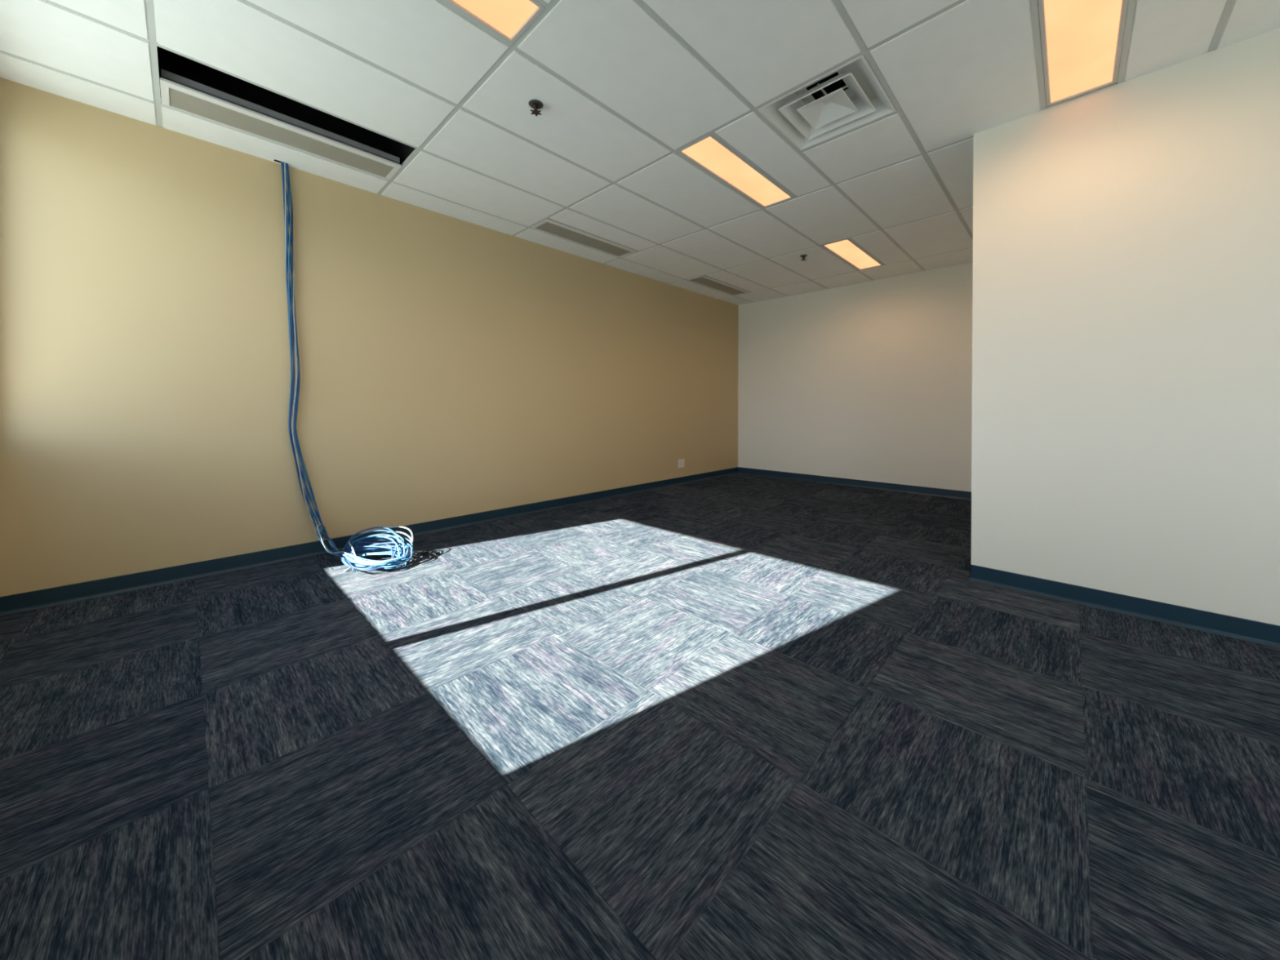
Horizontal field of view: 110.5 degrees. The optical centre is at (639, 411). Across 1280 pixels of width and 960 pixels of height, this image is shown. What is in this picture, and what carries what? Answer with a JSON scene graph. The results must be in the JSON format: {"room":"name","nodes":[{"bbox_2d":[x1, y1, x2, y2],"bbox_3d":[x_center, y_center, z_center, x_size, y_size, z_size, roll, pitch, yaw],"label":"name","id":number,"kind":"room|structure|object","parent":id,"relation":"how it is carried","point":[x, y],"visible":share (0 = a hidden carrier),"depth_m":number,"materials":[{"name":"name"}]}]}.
{"room":"empty office","nodes":[
{"label":"empty office","id":0,"kind":"room"},
{"bbox_2d":[0,77,737,596],"bbox_3d":[-0.920,-0.680,5.005,0.150,3.500,7.590,0,1,44],"label":"wall","id":1,"kind":"structure","parent":0,"point":[450,366],"depth_m":3.15,"materials":[{"name":"paint"}]},
{"bbox_2d":[0,466,737,616],"bbox_3d":[-0.862,1.020,4.960,0.013,0.101,7.290,0,1,44],"label":"baseboard","id":2,"kind":"structure","parent":1,"relation":"attached to","point":[51,597],"depth_m":3.10,"materials":[{"name":"plastic"}]},
{"bbox_2d":[678,458,684,467],"bbox_3d":[0.604,0.760,6.469,0.009,0.120,0.144,0,1,44],"label":"power outlet","id":3,"kind":"object","parent":1,"relation":"attached to","point":[681,462],"visible":1,"depth_m":6.47,"materials":[{"name":"plastic"}]},
{"bbox_2d":[0,473,1279,959],"bbox_3d":[1.744,1.149,2.426,7.585,0.120,7.590,0,1,44],"label":"floor","id":4,"kind":"structure","parent":0,"point":[735,716],"depth_m":1.40,"materials":[{"name":"carpet"}]},
{"bbox_2d":[0,0,1279,305],"bbox_3d":[1.746,-2.139,2.403,7.585,0.744,7.590,0,1,44],"label":"ceiling","id":5,"kind":"structure","parent":0,"point":[622,86],"depth_m":2.49,"materials":[{"name":"tile"}]},
{"bbox_2d":[160,69,401,180],"bbox_3d":[-2.243,-1.809,2.887,0.277,0.072,1.191,0,1,44],"label":"ceiling vent","id":6,"kind":"object","parent":5,"relation":"in","point":[178,92],"visible":1,"depth_m":2.77,"materials":[{"name":"white metal"}]},
{"bbox_2d":[280,161,439,572],"bbox_3d":[-2.040,-0.444,3.256,0.970,3.050,0.537,0,0,18],"label":"cable","id":7,"kind":"object","parent":5,"relation":"hanging from","point":[402,557],"visible":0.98,"depth_m":3.20,"materials":[{"name":"blue plastic"}]},
{"bbox_2d":[444,0,545,44],"bbox_3d":[-0.932,-1.814,1.612,0.279,0.100,1.193,0,1,44],"label":"recessed light","id":8,"kind":"object","parent":5,"relation":"in","point":[508,19],"visible":1,"depth_m":1.98,"materials":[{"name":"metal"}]},
{"bbox_2d":[528,99,542,115],"bbox_3d":[-0.600,-1.750,2.557,0.083,0.054,0.083,0,0,1],"label":"sprinkler","id":9,"kind":"object","parent":5,"relation":"attached to","point":[536,104],"visible":1,"depth_m":2.54,"materials":[{"name":"metal"}]},
{"bbox_2d":[530,217,637,257],"bbox_3d":[-0.543,-1.820,4.636,0.277,0.072,1.191,0,1,44],"label":"ceiling vent","id":10,"kind":"object","parent":5,"relation":"in","point":[549,226],"visible":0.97,"depth_m":4.58,"materials":[{"name":"metal"}]},
{"bbox_2d":[687,275,750,295],"bbox_3d":[1.156,-1.832,6.384,0.277,0.072,1.191,0,1,44],"label":"ceiling vent","id":11,"kind":"object","parent":5,"relation":"in","point":[704,280],"visible":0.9,"depth_m":6.34,"materials":[{"name":"metal"}]},
{"bbox_2d":[676,133,794,208],"bbox_3d":[0.768,-1.825,3.361,0.279,0.100,1.193,0,1,44],"label":"recessed light","id":12,"kind":"object","parent":5,"relation":"in","point":[708,153],"visible":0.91,"depth_m":3.28,"materials":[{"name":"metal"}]},
{"bbox_2d":[800,254,807,260],"bbox_3d":[1.879,-1.766,5.095,0.083,0.054,0.083,0,0,1],"label":"sprinkler","id":13,"kind":"object","parent":5,"relation":"attached to","point":[802,256],"visible":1,"depth_m":5.08,"materials":[{"name":"metal"}]},
{"bbox_2d":[757,53,896,151],"bbox_3d":[1.101,-1.894,2.610,0.582,0.250,0.582,0,1,44],"label":"ceiling vent","id":14,"kind":"object","parent":5,"relation":"in","point":[806,122],"visible":0.91,"depth_m":2.64,"materials":[{"name":"white metal"}]},
{"bbox_2d":[821,238,883,270],"bbox_3d":[2.468,-1.837,5.109,0.279,0.100,1.193,0,1,44],"label":"recessed light","id":15,"kind":"object","parent":5,"relation":"in","point":[846,250],"visible":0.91,"depth_m":5.07,"materials":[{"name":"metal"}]},
{"bbox_2d":[1037,0,1128,106],"bbox_3d":[2.064,-1.816,2.071,0.279,0.100,1.150,0,1,44],"label":"recessed light","id":16,"kind":"object","parent":5,"relation":"in","point":[1082,40],"visible":1,"depth_m":2.14,"materials":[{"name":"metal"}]},
{"bbox_2d":[737,262,973,491],"bbox_3d":[3.025,-0.688,6.358,3.620,3.500,0.150,0,1,44],"label":"wall","id":17,"kind":"structure","parent":0,"point":[871,380],"depth_m":6.16,"materials":[{"name":"white paint"}]},
{"bbox_2d":[737,466,971,500],"bbox_3d":[2.967,1.011,6.312,3.620,0.101,0.013,0,1,44],"label":"baseboard","id":18,"kind":"structure","parent":17,"relation":"attached to","point":[962,495],"depth_m":6.16,"materials":[{"name":"plastic"}]},
{"bbox_2d":[971,4,1279,625],"bbox_3d":[4.620,-0.662,2.666,3.815,3.500,3.220,0,1,44],"label":"wall","id":19,"kind":"structure","parent":0,"point":[1126,419],"depth_m":2.34,"materials":[{"name":"white paint"}]},
{"bbox_2d":[969,564,1279,648],"bbox_3d":[3.437,1.045,1.573,3.669,0.101,0.013,0,1,44],"label":"baseboard","id":20,"kind":"structure","parent":19,"relation":"attached to","point":[1248,630],"depth_m":2.35,"materials":[{"name":"plastic"}]}
]}

